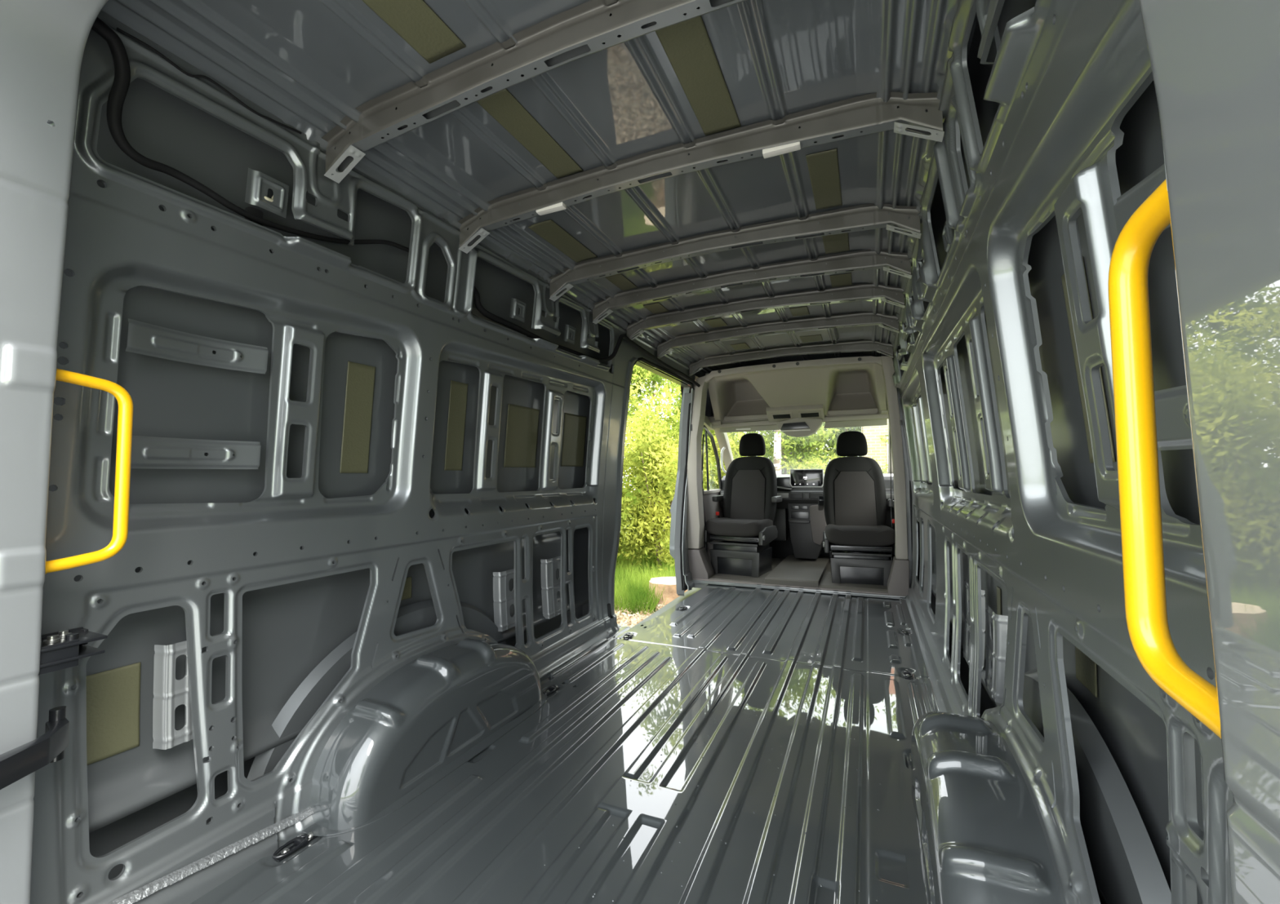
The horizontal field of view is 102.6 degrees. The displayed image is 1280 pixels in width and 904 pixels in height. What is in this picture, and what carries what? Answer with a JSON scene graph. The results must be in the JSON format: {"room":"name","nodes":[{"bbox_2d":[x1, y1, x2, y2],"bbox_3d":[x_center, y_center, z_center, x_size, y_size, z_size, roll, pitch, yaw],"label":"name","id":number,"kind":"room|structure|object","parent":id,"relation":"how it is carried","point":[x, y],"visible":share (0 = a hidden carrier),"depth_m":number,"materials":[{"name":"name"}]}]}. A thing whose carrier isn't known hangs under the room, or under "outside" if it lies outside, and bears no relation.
{"room":"cargo space","nodes":[
{"label":"cargo space","id":0,"kind":"room"},
{"bbox_2d":[30,10,695,903],"bbox_3d":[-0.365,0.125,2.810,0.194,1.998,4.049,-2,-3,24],"label":"wall","id":1,"kind":"structure","parent":0,"point":[119,239],"depth_m":1.41,"materials":[{"name":"grey metal"}]},
{"bbox_2d":[0,706,69,790],"bbox_3d":[-1.063,0.531,0.855,0.060,0.095,0.282,0,-3,-13],"label":"door hinge","id":2,"kind":"object","parent":1,"relation":"in","point":[15,764],"depth_m":0.89,"materials":[{"name":"black paint"}]},
{"bbox_2d":[39,626,107,675],"bbox_3d":[-1.117,0.374,0.955,0.103,0.058,0.148,-2,-3,24],"label":"bracket","id":3,"kind":"object","parent":1,"relation":"attached to","point":[62,650],"visible":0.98,"depth_m":0.96,"materials":[{"name":"black metal"}]},
{"bbox_2d":[45,368,133,573],"bbox_3d":[-1.081,0.035,1.007,0.025,0.388,0.123,-2,-3,24],"label":"handle","id":4,"kind":"object","parent":1,"relation":"attached to","point":[125,417],"visible":0.93,"depth_m":1.04,"materials":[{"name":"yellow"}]},
{"bbox_2d":[86,662,141,765],"bbox_3d":[-1.224,0.605,1.190,0.010,0.196,0.098,-2,-3,24],"label":"pad","id":5,"kind":"object","parent":1,"relation":"attached to","point":[113,696],"visible":0.92,"depth_m":1.19,"materials":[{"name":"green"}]},
{"bbox_2d":[152,641,192,750],"bbox_3d":[-1.133,0.589,1.248,0.079,0.244,0.034,1,-3,-38],"label":"bracket","id":6,"kind":"object","parent":1,"relation":"attached to","point":[170,693],"visible":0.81,"depth_m":1.24,"materials":[{"name":"grey metal"}]},
{"bbox_2d":[130,435,261,469],"bbox_3d":[-1.124,0.005,1.291,0.032,0.076,0.294,-2,-3,24],"label":"bracket","id":7,"kind":"object","parent":1,"relation":"attached to","point":[147,452],"visible":0.91,"depth_m":1.30,"materials":[{"name":"grey metal"}]},
{"bbox_2d":[125,318,268,373],"bbox_3d":[-1.106,-0.259,1.294,0.032,0.074,0.294,-2,-3,24],"label":"bracket","id":8,"kind":"object","parent":1,"relation":"attached to","point":[143,338],"visible":1,"depth_m":1.28,"materials":[{"name":"grey metal"}]},
{"bbox_2d":[107,807,313,903],"bbox_3d":[-0.653,1.008,2.038,0.022,0.102,2.430,-2,-3,24],"label":"trim","id":9,"kind":"structure","parent":1,"relation":"attached to","point":[131,898],"depth_m":1.21,"materials":[{"name":"grey metal"}]},
{"bbox_2d":[91,17,408,252],"bbox_3d":[-0.983,-0.733,1.421,0.112,0.298,0.961,-1,-3,20],"label":"wiring loom","id":10,"kind":"object","parent":1,"relation":"attached to","point":[118,91],"visible":0.88,"depth_m":1.12,"materials":[{"name":"black plastic"}]},
{"bbox_2d":[244,167,288,217],"bbox_3d":[-1.006,-0.700,1.388,0.023,0.090,0.099,-2,-3,24],"label":"bracket","id":11,"kind":"object","parent":1,"relation":"attached to","point":[258,184],"visible":1,"depth_m":1.38,"materials":[{"name":"grey metal"}]},
{"bbox_2d":[339,361,375,473],"bbox_3d":[-0.959,-0.114,1.744,0.034,0.370,0.103,-2,-3,24],"label":"pad","id":12,"kind":"object","parent":1,"relation":"attached to","point":[360,381],"visible":1,"depth_m":1.74,"materials":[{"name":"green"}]},
{"bbox_2d":[246,600,546,836],"bbox_3d":[-0.712,0.814,1.872,0.333,0.483,1.157,-2,-3,24],"label":"wheel arch","id":13,"kind":"object","parent":1,"relation":"attached to","point":[430,717],"visible":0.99,"depth_m":1.63,"materials":[{"name":"grey paint"}]},
{"bbox_2d":[400,577,411,600],"bbox_3d":[-0.904,0.520,1.928,0.004,0.080,0.110,-2,-3,24],"label":"pad","id":14,"kind":"object","parent":1,"relation":"attached to","point":[406,594],"visible":0.36,"depth_m":1.96,"materials":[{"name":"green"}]},
{"bbox_2d":[444,380,467,471],"bbox_3d":[-0.773,-0.108,2.161,0.034,0.371,0.098,-2,-3,24],"label":"pad","id":15,"kind":"object","parent":1,"relation":"attached to","point":[458,391],"visible":1,"depth_m":2.16,"materials":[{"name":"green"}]},
{"bbox_2d":[493,568,515,631],"bbox_3d":[-0.611,0.690,2.408,0.044,0.268,0.160,-2,-3,37],"label":"bracket","id":16,"kind":"object","parent":1,"relation":"attached to","point":[503,598],"visible":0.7,"depth_m":2.36,"materials":[{"name":"grey metal"}]},
{"bbox_2d":[509,297,526,322],"bbox_3d":[-0.565,-0.659,2.384,0.023,0.090,0.099,-2,-3,24],"label":"bracket","id":17,"kind":"object","parent":1,"relation":"attached to","point":[516,304],"visible":1,"depth_m":2.37,"materials":[{"name":"grey metal"}]},
{"bbox_2d":[503,404,539,467],"bbox_3d":[-0.591,-0.075,2.576,0.029,0.304,0.256,-2,-3,24],"label":"pad","id":18,"kind":"object","parent":1,"relation":"attached to","point":[522,423],"visible":1,"depth_m":2.56,"materials":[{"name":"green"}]},
{"bbox_2d":[540,556,568,619],"bbox_3d":[-0.449,0.724,2.767,0.048,0.308,0.192,-2,-3,34],"label":"bracket","id":19,"kind":"object","parent":1,"relation":"attached to","point":[550,585],"visible":0.77,"depth_m":2.71,"materials":[{"name":"grey metal"}]},
{"bbox_2d":[563,324,576,344],"bbox_3d":[-0.381,-0.642,2.799,0.023,0.090,0.099,-2,-3,24],"label":"bracket","id":20,"kind":"object","parent":1,"relation":"attached to","point":[568,329],"visible":1,"depth_m":2.79,"materials":[{"name":"grey metal"}]},
{"bbox_2d":[561,413,586,466],"bbox_3d":[-0.387,-0.067,3.034,0.029,0.305,0.245,-2,-3,24],"label":"pad","id":21,"kind":"object","parent":1,"relation":"attached to","point":[575,426],"visible":1,"depth_m":3.02,"materials":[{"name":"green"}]},
{"bbox_2d":[471,286,700,386],"bbox_3d":[-0.094,-0.628,3.327,0.091,0.228,2.851,-2,-3,27],"label":"wiring loom","id":22,"kind":"object","parent":1,"relation":"attached to","point":[481,312],"visible":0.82,"depth_m":2.50,"materials":[{"name":"black plastic"}]},
{"bbox_2d":[609,357,694,618],"bbox_3d":[0.146,0.264,3.939,0.129,1.815,1.579,-2,-3,24],"label":"seal","id":23,"kind":"object","parent":1,"relation":"attached to","point":[642,359],"visible":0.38,"depth_m":4.51,"materials":[{"name":"black rubber"}]},
{"bbox_2d":[674,393,692,594],"bbox_3d":[0.382,0.347,4.599,0.178,1.760,0.359,-2,-3,24],"label":"trim","id":24,"kind":"structure","parent":1,"relation":"attached to","point":[687,397],"depth_m":4.61,"materials":[{"name":"grey paint"}]},
{"bbox_2d":[684,376,714,586],"bbox_3d":[0.525,0.261,4.704,0.253,1.896,0.200,-2,-3,24],"label":"pillar cover","id":25,"kind":"structure","parent":1,"relation":"attached to","point":[700,567],"depth_m":4.64,"materials":[{"name":"grey plastic"}]},
{"bbox_2d":[702,434,707,554],"bbox_3d":[0.592,0.444,4.798,0.050,1.220,0.080,-2,-3,24],"label":"belt","id":26,"kind":"object","parent":25,"relation":"hanging from","point":[703,440],"visible":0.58,"depth_m":4.80,"materials":[{"name":"black fabric"}]},
{"bbox_2d":[692,578,906,599],"bbox_3d":[1.250,1.150,4.213,1.740,0.066,0.055,-2,-3,24],"label":"trim","id":27,"kind":"structure","parent":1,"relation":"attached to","point":[697,584],"depth_m":4.21,"materials":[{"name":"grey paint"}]},
{"bbox_2d":[101,0,977,377],"bbox_3d":[0.602,-0.845,2.903,1.659,0.120,5.430,-2,-3,24],"label":"ceiling","id":28,"kind":"structure","parent":0,"point":[308,64],"depth_m":1.43,"materials":[{"name":"grey paint"}]},
{"bbox_2d":[362,0,466,63],"bbox_3d":[-0.565,-0.971,1.018,0.115,0.005,0.490,-2,-3,24],"label":"pad","id":29,"kind":"object","parent":28,"relation":"attached to","point":[415,21],"visible":1,"depth_m":1.16,"materials":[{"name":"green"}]},
{"bbox_2d":[476,88,582,178],"bbox_3d":[-0.320,-0.950,1.554,0.100,0.005,0.410,-2,-3,24],"label":"pad","id":30,"kind":"object","parent":28,"relation":"attached to","point":[502,105],"visible":0.99,"depth_m":1.52,"materials":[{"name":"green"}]},
{"bbox_2d":[321,0,746,183],"bbox_3d":[-0.168,-0.906,1.163,1.605,0.182,0.065,-2,-3,24],"label":"bow","id":31,"kind":"object","parent":28,"relation":"attached to","point":[586,28],"visible":1,"depth_m":1.23,"materials":[{"name":"grey paint"}]},
{"bbox_2d":[528,219,597,262],"bbox_3d":[-0.326,-0.909,2.231,0.110,0.011,0.385,-2,-3,24],"label":"pad","id":32,"kind":"object","parent":28,"relation":"attached to","point":[548,230],"visible":1,"depth_m":2.21,"materials":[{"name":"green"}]},
{"bbox_2d":[604,273,637,290],"bbox_3d":[-0.096,-0.893,2.700,0.090,0.006,0.210,-2,-3,24],"label":"pad","id":33,"kind":"object","parent":28,"relation":"attached to","point":[619,280],"visible":0.98,"depth_m":2.69,"materials":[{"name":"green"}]},
{"bbox_2d":[643,302,668,314],"bbox_3d":[0.099,-0.876,3.127,0.100,0.007,0.170,-2,-3,24],"label":"pad","id":34,"kind":"object","parent":28,"relation":"attached to","point":[656,308],"visible":1,"depth_m":3.12,"materials":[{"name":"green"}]},
{"bbox_2d":[655,15,741,136],"bbox_3d":[0.164,-0.965,1.340,0.108,0.005,0.410,-2,-3,24],"label":"pad","id":35,"kind":"object","parent":28,"relation":"attached to","point":[688,48],"visible":0.94,"depth_m":1.30,"materials":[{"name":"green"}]},
{"bbox_2d":[457,91,944,253],"bbox_3d":[0.046,-0.886,1.647,1.605,0.182,0.065,-2,-3,24],"label":"bow","id":36,"kind":"object","parent":28,"relation":"attached to","point":[865,114],"depth_m":1.54,"materials":[{"name":"grey paint"}]},
{"bbox_2d":[705,318,727,328],"bbox_3d":[0.515,-0.872,3.463,0.110,0.005,0.180,-2,-3,24],"label":"pad","id":37,"kind":"object","parent":28,"relation":"attached to","point":[716,322],"visible":1,"depth_m":3.45,"materials":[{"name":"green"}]},
{"bbox_2d":[549,203,921,301],"bbox_3d":[0.293,-0.863,2.204,1.605,0.182,0.065,-2,-3,24],"label":"bow","id":38,"kind":"object","parent":28,"relation":"attached to","point":[866,216],"visible":1,"depth_m":2.13,"materials":[{"name":"grey paint"}]},
{"bbox_2d":[730,342,750,350],"bbox_3d":[0.792,-0.833,4.050,0.120,0.005,0.180,-2,-3,24],"label":"pad","id":39,"kind":"object","parent":28,"relation":"attached to","point":[739,346],"visible":1,"depth_m":4.04,"materials":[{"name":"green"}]},
{"bbox_2d":[592,249,911,324],"bbox_3d":[0.467,-0.847,2.597,1.605,0.182,0.065,-2,-3,24],"label":"bow","id":40,"kind":"object","parent":28,"relation":"attached to","point":[864,260],"visible":0.99,"depth_m":2.53,"materials":[{"name":"grey paint"}]},
{"bbox_2d":[626,283,904,340],"bbox_3d":[0.649,-0.831,3.008,1.605,0.182,0.065,-2,-3,24],"label":"bow","id":41,"kind":"object","parent":28,"relation":"attached to","point":[864,291],"visible":0.98,"depth_m":2.95,"materials":[{"name":"grey paint"}]},
{"bbox_2d":[657,311,898,359],"bbox_3d":[0.864,-0.811,3.493,1.605,0.182,0.065,-2,-3,24],"label":"bow","id":42,"kind":"object","parent":28,"relation":"attached to","point":[864,318],"visible":0.98,"depth_m":3.44,"materials":[{"name":"grey paint"}]},
{"bbox_2d":[688,340,893,376],"bbox_3d":[1.167,-0.783,4.178,1.605,0.182,0.065,-2,-3,24],"label":"bow","id":43,"kind":"object","parent":28,"relation":"attached to","point":[860,345],"visible":1,"depth_m":4.13,"materials":[{"name":"grey paint"}]},
{"bbox_2d":[789,306,809,316],"bbox_3d":[1.009,-0.888,3.239,0.105,0.005,0.170,-2,-3,24],"label":"pad","id":44,"kind":"object","parent":28,"relation":"attached to","point":[800,311],"visible":1,"depth_m":3.23,"materials":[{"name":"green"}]},
{"bbox_2d":[800,334,822,342],"bbox_3d":[1.282,-0.848,3.834,0.150,0.006,0.180,-2,-3,24],"label":"pad","id":45,"kind":"object","parent":28,"relation":"attached to","point":[818,337],"visible":1,"depth_m":3.81,"materials":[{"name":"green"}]},
{"bbox_2d":[805,148,842,209],"bbox_3d":[0.648,-0.943,1.792,0.093,0.006,0.370,-2,-3,24],"label":"pad","id":46,"kind":"object","parent":28,"relation":"attached to","point":[823,166],"visible":1,"depth_m":1.76,"materials":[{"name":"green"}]},
{"bbox_2d":[822,232,849,254],"bbox_3d":[0.868,-0.923,2.269,0.103,0.006,0.200,-2,-3,24],"label":"pad","id":47,"kind":"object","parent":28,"relation":"attached to","point":[835,243],"visible":0.94,"depth_m":2.27,"materials":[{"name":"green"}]},
{"bbox_2d":[829,273,852,287],"bbox_3d":[1.062,-0.906,2.705,0.103,0.006,0.175,-2,-3,24],"label":"pad","id":48,"kind":"object","parent":28,"relation":"attached to","point":[840,280],"visible":1,"depth_m":2.70,"materials":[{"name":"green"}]},
{"bbox_2d":[191,555,939,903],"bbox_3d":[0.695,1.079,2.987,1.860,0.148,5.700,-2,-3,24],"label":"floor","id":49,"kind":"structure","parent":0,"point":[550,788],"depth_m":1.60,"materials":[{"name":"grey paint"}]},
{"bbox_2d":[272,832,317,862],"bbox_3d":[-0.906,1.034,1.346,0.046,0.016,0.107,-2,-3,24],"label":"ring","id":50,"kind":"object","parent":49,"relation":"on","point":[300,842],"visible":1,"depth_m":1.34,"materials":[{"name":"black paint"}]},
{"bbox_2d":[542,684,559,696],"bbox_3d":[-0.400,1.073,2.308,0.046,0.016,0.107,-2,-3,24],"label":"ring","id":51,"kind":"object","parent":49,"relation":"on","point":[552,689],"visible":0.97,"depth_m":2.31,"materials":[{"name":"black paint"}]},
{"bbox_2d":[543,684,881,902],"bbox_3d":[0.351,1.024,1.637,0.765,0.002,1.244,-2,-3,24],"label":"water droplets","id":52,"kind":"object","parent":49,"relation":"on","point":[726,843],"visible":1,"depth_m":1.44,"materials":[{"name":"grey"}]},
{"bbox_2d":[703,433,782,577],"bbox_3d":[0.997,0.471,4.952,0.650,1.352,0.728,-2,-3,30],"label":"seat","id":53,"kind":"object","parent":49,"relation":"on","point":[746,531],"visible":1,"depth_m":4.93,"materials":[{"name":"black fabric"}]},
{"bbox_2d":[705,517,773,537],"bbox_3d":[0.955,0.702,4.864,0.536,0.154,0.550,-2,-3,30],"label":"seat cushion","id":54,"kind":"object","parent":53,"relation":"on","point":[723,526],"depth_m":4.65,"materials":[{"name":"grey fabric"}]},
{"bbox_2d":[719,473,894,559],"bbox_3d":[1.770,0.665,5.448,1.760,0.855,0.717,-2,-3,24],"label":"dashboard","id":55,"kind":"object","parent":49,"relation":"on","point":[807,524],"visible":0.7,"depth_m":5.21,"materials":[{"name":"black plastic"}]},
{"bbox_2d":[789,469,823,487],"bbox_3d":[1.694,0.267,5.215,0.334,0.186,0.030,-2,-3,24],"label":"screen","id":56,"kind":"object","parent":55,"relation":"attached to","point":[798,477],"visible":0.94,"depth_m":5.20,"materials":[{"name":"black glass"}]},
{"bbox_2d":[817,431,895,586],"bbox_3d":[1.891,0.454,4.469,0.640,1.327,0.728,-1,-3,18],"label":"seat","id":57,"kind":"object","parent":49,"relation":"on","point":[857,535],"visible":0.98,"depth_m":4.54,"materials":[{"name":"black fabric"}]},
{"bbox_2d":[825,524,895,546],"bbox_3d":[1.861,0.697,4.375,0.536,0.154,0.550,-1,-3,18],"label":"seat cushion","id":58,"kind":"object","parent":57,"relation":"on","point":[836,535],"depth_m":4.14,"materials":[{"name":"grey fabric"}]},
{"bbox_2d":[899,669,1171,903],"bbox_3d":[0.803,0.771,1.202,0.333,0.483,1.157,-2,-3,24],"label":"wheel arch","id":59,"kind":"object","parent":49,"relation":"on","point":[978,837],"visible":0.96,"depth_m":0.98,"materials":[{"name":"grey paint"}]},
{"bbox_2d":[0,0,1279,903],"bbox_3d":[-0.421,0.049,0.502,1.914,2.155,0.260,-2,-3,24],"label":"van interior","id":60,"kind":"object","parent":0,"point":[1215,64],"depth_m":0.29,"materials":[{"name":"grey paint"}]},
{"bbox_2d":[709,406,893,473],"bbox_3d":[1.716,-0.076,5.372,1.840,0.669,0.892,-2,-3,24],"label":"wall","id":61,"kind":"structure","parent":0,"point":[722,438],"depth_m":5.24,"materials":[{"name":"grey plastic"}]},
{"bbox_2d":[704,355,888,437],"bbox_3d":[1.439,-0.449,4.794,1.700,0.596,1.024,-2,-3,24],"label":"shelf","id":62,"kind":"object","parent":61,"relation":"attached to","point":[797,397],"visible":0.99,"depth_m":4.77,"materials":[{"name":"grey plastic"}]},
{"bbox_2d":[719,425,780,433],"bbox_3d":[1.112,-0.249,5.219,0.627,0.082,0.026,-2,-3,24],"label":"sun visor","id":63,"kind":"object","parent":62,"relation":"attached to","point":[766,428],"visible":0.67,"depth_m":5.21,"materials":[{"name":"beige plastic"}]},
{"bbox_2d":[823,419,887,428],"bbox_3d":[2.019,-0.275,4.820,0.548,0.082,0.022,-2,-3,24],"label":"sun visor","id":64,"kind":"object","parent":62,"relation":"attached to","point":[873,422],"visible":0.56,"depth_m":4.81,"materials":[{"name":"beige plastic"}]},
{"bbox_2d":[633,195,993,718],"bbox_3d":[0.798,0.174,3.279,2.500,2.360,6.550,-2,-3,24],"label":"trim","id":65,"kind":"structure","parent":61,"relation":"attached to","point":[985,704],"depth_m":4.01,"materials":[{"name":"grey paint"}]},
{"bbox_2d":[769,480,924,590],"bbox_3d":[1.683,0.824,5.240,1.960,1.120,2.000,-2,-3,24],"label":"wall","id":66,"kind":"structure","parent":0,"point":[780,549],"depth_m":5.88,"materials":[{"name":"grey metal"}]},
{"bbox_2d":[702,416,723,562],"bbox_3d":[0.747,0.418,5.376,0.070,1.560,1.339,-2,-3,24],"label":"door","id":67,"kind":"structure","parent":66,"relation":"in","point":[711,508],"depth_m":5.31,"materials":[{"name":"grey plastic"}]},
{"bbox_2d":[892,0,1235,903],"bbox_3d":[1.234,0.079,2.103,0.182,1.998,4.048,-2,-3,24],"label":"wall","id":68,"kind":"structure","parent":0,"point":[1065,75],"depth_m":0.96,"materials":[{"name":"grey metal"}]},
{"bbox_2d":[880,355,909,596],"bbox_3d":[2.003,0.200,4.030,0.154,1.913,0.200,-2,-3,24],"label":"pillar cover","id":69,"kind":"structure","parent":68,"relation":"attached to","point":[898,582],"depth_m":3.94,"materials":[{"name":"grey plastic"}]},
{"bbox_2d":[888,437,893,559],"bbox_3d":[2.030,0.432,4.156,0.032,1.200,0.090,-2,-3,24],"label":"belt","id":70,"kind":"object","parent":69,"relation":"hanging from","point":[891,501],"visible":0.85,"depth_m":4.13,"materials":[{"name":"black fabric"}]},
{"bbox_2d":[942,221,953,253],"bbox_3d":[1.012,-0.705,1.687,0.023,0.090,0.099,-2,-3,24],"label":"bracket","id":71,"kind":"object","parent":68,"relation":"attached to","point":[947,234],"visible":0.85,"depth_m":1.67,"materials":[{"name":"grey metal"}]},
{"bbox_2d":[962,580,985,671],"bbox_3d":[1.284,0.674,2.001,0.048,0.308,0.192,-1,-3,13],"label":"bracket","id":72,"kind":"object","parent":68,"relation":"attached to","point":[966,652],"visible":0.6,"depth_m":2.02,"materials":[{"name":"grey metal"}]},
{"bbox_2d":[984,604,1008,704],"bbox_3d":[1.125,0.640,1.640,0.044,0.268,0.160,-1,-3,11],"label":"bracket","id":73,"kind":"object","parent":68,"relation":"attached to","point":[996,648],"visible":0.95,"depth_m":1.59,"materials":[{"name":"grey metal"}]},
{"bbox_2d":[996,586,1001,615],"bbox_3d":[1.281,0.611,1.832,0.012,0.250,0.050,-2,-3,24],"label":"pad","id":74,"kind":"object","parent":68,"relation":"attached to","point":[998,590],"visible":0.44,"depth_m":1.83,"materials":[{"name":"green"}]},
{"bbox_2d":[1075,646,1097,697],"bbox_3d":[0.960,0.466,1.105,0.004,0.080,0.110,-2,-3,24],"label":"pad","id":75,"kind":"object","parent":68,"relation":"attached to","point":[1086,668],"visible":0.87,"depth_m":1.10,"materials":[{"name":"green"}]},
{"bbox_2d":[1061,256,1115,463],"bbox_3d":[0.831,-0.165,0.954,0.034,0.370,0.103,-2,-3,24],"label":"pad","id":76,"kind":"object","parent":68,"relation":"attached to","point":[1063,277],"visible":0.15,"depth_m":0.99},
{"bbox_2d":[1113,163,1170,235],"bbox_3d":[0.589,-0.307,0.545,0.032,0.074,0.294,-2,-3,24],"label":"strap","id":77,"kind":"object","parent":68,"relation":"attached to","point":[1126,204],"visible":0.16,"depth_m":0.65,"materials":[{"name":"grey paint"}]},
{"bbox_2d":[1107,179,1221,738],"bbox_3d":[0.381,-0.007,0.362,0.026,0.388,0.125,-1,-3,20],"label":"handle","id":78,"kind":"object","parent":68,"relation":"attached to","point":[1135,427],"visible":0.62,"depth_m":0.40,"materials":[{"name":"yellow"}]},
{"bbox_2d":[1154,385,1192,450],"bbox_3d":[0.612,-0.045,0.524,0.032,0.076,0.294,-2,-3,24],"label":"bracket","id":79,"kind":"object","parent":68,"relation":"attached to","point":[1171,405],"visible":0.21,"depth_m":0.63,"materials":[{"name":"grey metal"}]},
{"label":"outside","id":80,"kind":"structure","parent":0,"visible":0},
{"bbox_3d":[3.514,2.030,9.306,80.000,0.099,80.000,-2,-3,24],"label":"ground","id":81,"kind":"structure","parent":80,"visible":0},
{"bbox_2d":[615,606,660,626],"bbox_3d":[-0.939,1.828,4.766,2.265,0.040,4.027,-2,-3,24],"label":"gravel","id":82,"kind":"object","parent":81,"relation":"on","point":[642,616],"depth_m":5.72,"materials":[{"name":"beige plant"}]},
{"bbox_2d":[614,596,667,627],"bbox_3d":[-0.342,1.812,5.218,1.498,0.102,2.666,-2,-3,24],"label":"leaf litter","id":83,"kind":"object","parent":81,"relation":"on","point":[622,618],"visible":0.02,"depth_m":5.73,"materials":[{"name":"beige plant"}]},
{"bbox_2d":[616,387,670,564],"bbox_3d":[-0.700,0.566,7.840,2.375,3.371,1.764,-1,-3,13],"label":"bush","id":84,"kind":"object","parent":81,"relation":"on","point":[625,500],"visible":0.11,"depth_m":7.59,"materials":[{"name":"green plant"}]},
{"bbox_2d":[614,533,675,615],"bbox_3d":[-0.230,1.824,8.698,3.582,0.364,5.729,-2,-3,24],"label":"grass","id":85,"kind":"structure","parent":81,"relation":"on","point":[633,587],"depth_m":6.75,"materials":[{"name":"green plant"}]},
{"bbox_2d":[622,373,671,549],"bbox_3d":[-0.979,0.587,10.844,2.912,4.489,2.692,2,-4,-45],"label":"bush","id":86,"kind":"object","parent":81,"relation":"on","point":[632,391],"visible":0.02,"depth_m":10.57,"materials":[{"name":"green plant"}]},
{"bbox_2d":[625,364,681,506],"bbox_3d":[0.374,-1.770,13.348,2.944,8.055,3.130,-1,-3,15],"label":"tree","id":87,"kind":"object","parent":81,"relation":"on","point":[642,373],"visible":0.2,"depth_m":13.05,"materials":[{"name":"green plant"}]},
{"bbox_2d":[645,577,687,607],"bbox_3d":[0.361,1.777,6.492,0.680,0.292,0.680,0,-3,-21],"label":"tree stump","id":88,"kind":"object","parent":81,"relation":"on","point":[670,589],"visible":0.41,"depth_m":6.28,"materials":[{"name":"brown wood"}]},
{"bbox_2d":[618,379,717,575],"bbox_3d":[0.247,0.490,8.204,2.040,3.326,1.976,-1,-3,11],"label":"bush","id":89,"kind":"object","parent":81,"relation":"on","point":[660,467],"visible":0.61,"depth_m":7.93,"materials":[{"name":"green plant"}]},
{"bbox_2d":[621,385,717,560],"bbox_3d":[0.325,0.422,9.591,2.331,4.277,2.666,-1,-3,1],"label":"bush","id":90,"kind":"object","parent":81,"relation":"on","point":[644,420],"visible":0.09,"depth_m":9.43,"materials":[{"name":"green plant"}]},
{"bbox_2d":[645,382,746,462],"bbox_3d":[3.013,-1.972,24.045,5.699,13.862,5.923,2,-3,-41],"label":"tree","id":91,"kind":"object","parent":81,"relation":"on","point":[675,404],"visible":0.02,"depth_m":23.45,"materials":[{"name":"green plant"}]},
{"bbox_2d":[663,382,737,474],"bbox_3d":[1.758,0.023,16.130,3.787,6.639,3.874,0,-3,-17],"label":"tree","id":92,"kind":"object","parent":81,"relation":"on","point":[675,406],"visible":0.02,"depth_m":15.95,"materials":[{"name":"green plant"}]},
{"bbox_2d":[669,386,757,480],"bbox_3d":[2.088,-0.665,13.737,2.662,5.859,2.771,-1,-3,4],"label":"tree","id":93,"kind":"object","parent":81,"relation":"on","point":[678,396],"visible":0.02,"depth_m":13.80,"materials":[{"name":"green plant"}]},
{"bbox_2d":[702,431,769,489],"bbox_3d":[1.296,0.486,10.018,2.562,3.562,2.099,-3,-3,40],"label":"bush","id":94,"kind":"object","parent":81,"relation":"on","point":[735,449],"visible":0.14,"depth_m":9.81,"materials":[{"name":"green plant"}]},
{"bbox_2d":[754,429,822,475],"bbox_3d":[4.933,-0.765,17.601,3.748,6.360,3.734,1,-3,-28],"label":"tree","id":95,"kind":"object","parent":81,"relation":"on","point":[769,451],"visible":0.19,"depth_m":17.05,"materials":[{"name":"green plant"}]},
{"bbox_2d":[773,422,839,475],"bbox_3d":[3.461,-1.902,13.797,3.236,8.308,3.203,1,-3,-33],"label":"birch tree","id":96,"kind":"object","parent":81,"relation":"on","point":[777,433],"visible":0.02,"depth_m":13.61,"materials":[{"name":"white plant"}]},
{"bbox_2d":[774,448,845,474],"bbox_3d":[4.340,1.330,12.489,1.995,2.877,1.936,0,-3,-13],"label":"bush","id":97,"kind":"object","parent":81,"relation":"on","point":[813,462],"visible":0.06,"depth_m":12.48,"materials":[{"name":"green plant"}]},
{"bbox_2d":[791,422,888,472],"bbox_3d":[6.408,-0.884,15.970,3.129,6.838,3.562,-2,-3,24],"label":"tree","id":98,"kind":"object","parent":81,"relation":"on","point":[830,443],"visible":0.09,"depth_m":15.46,"materials":[{"name":"green plant"}]},
{"bbox_2d":[861,418,888,473],"bbox_3d":[11.058,-1.251,15.947,8.200,7.150,6.800,-2,-3,24],"label":"brick house","id":99,"kind":"structure","parent":81,"relation":"on","point":[877,449],"depth_m":14.54,"materials":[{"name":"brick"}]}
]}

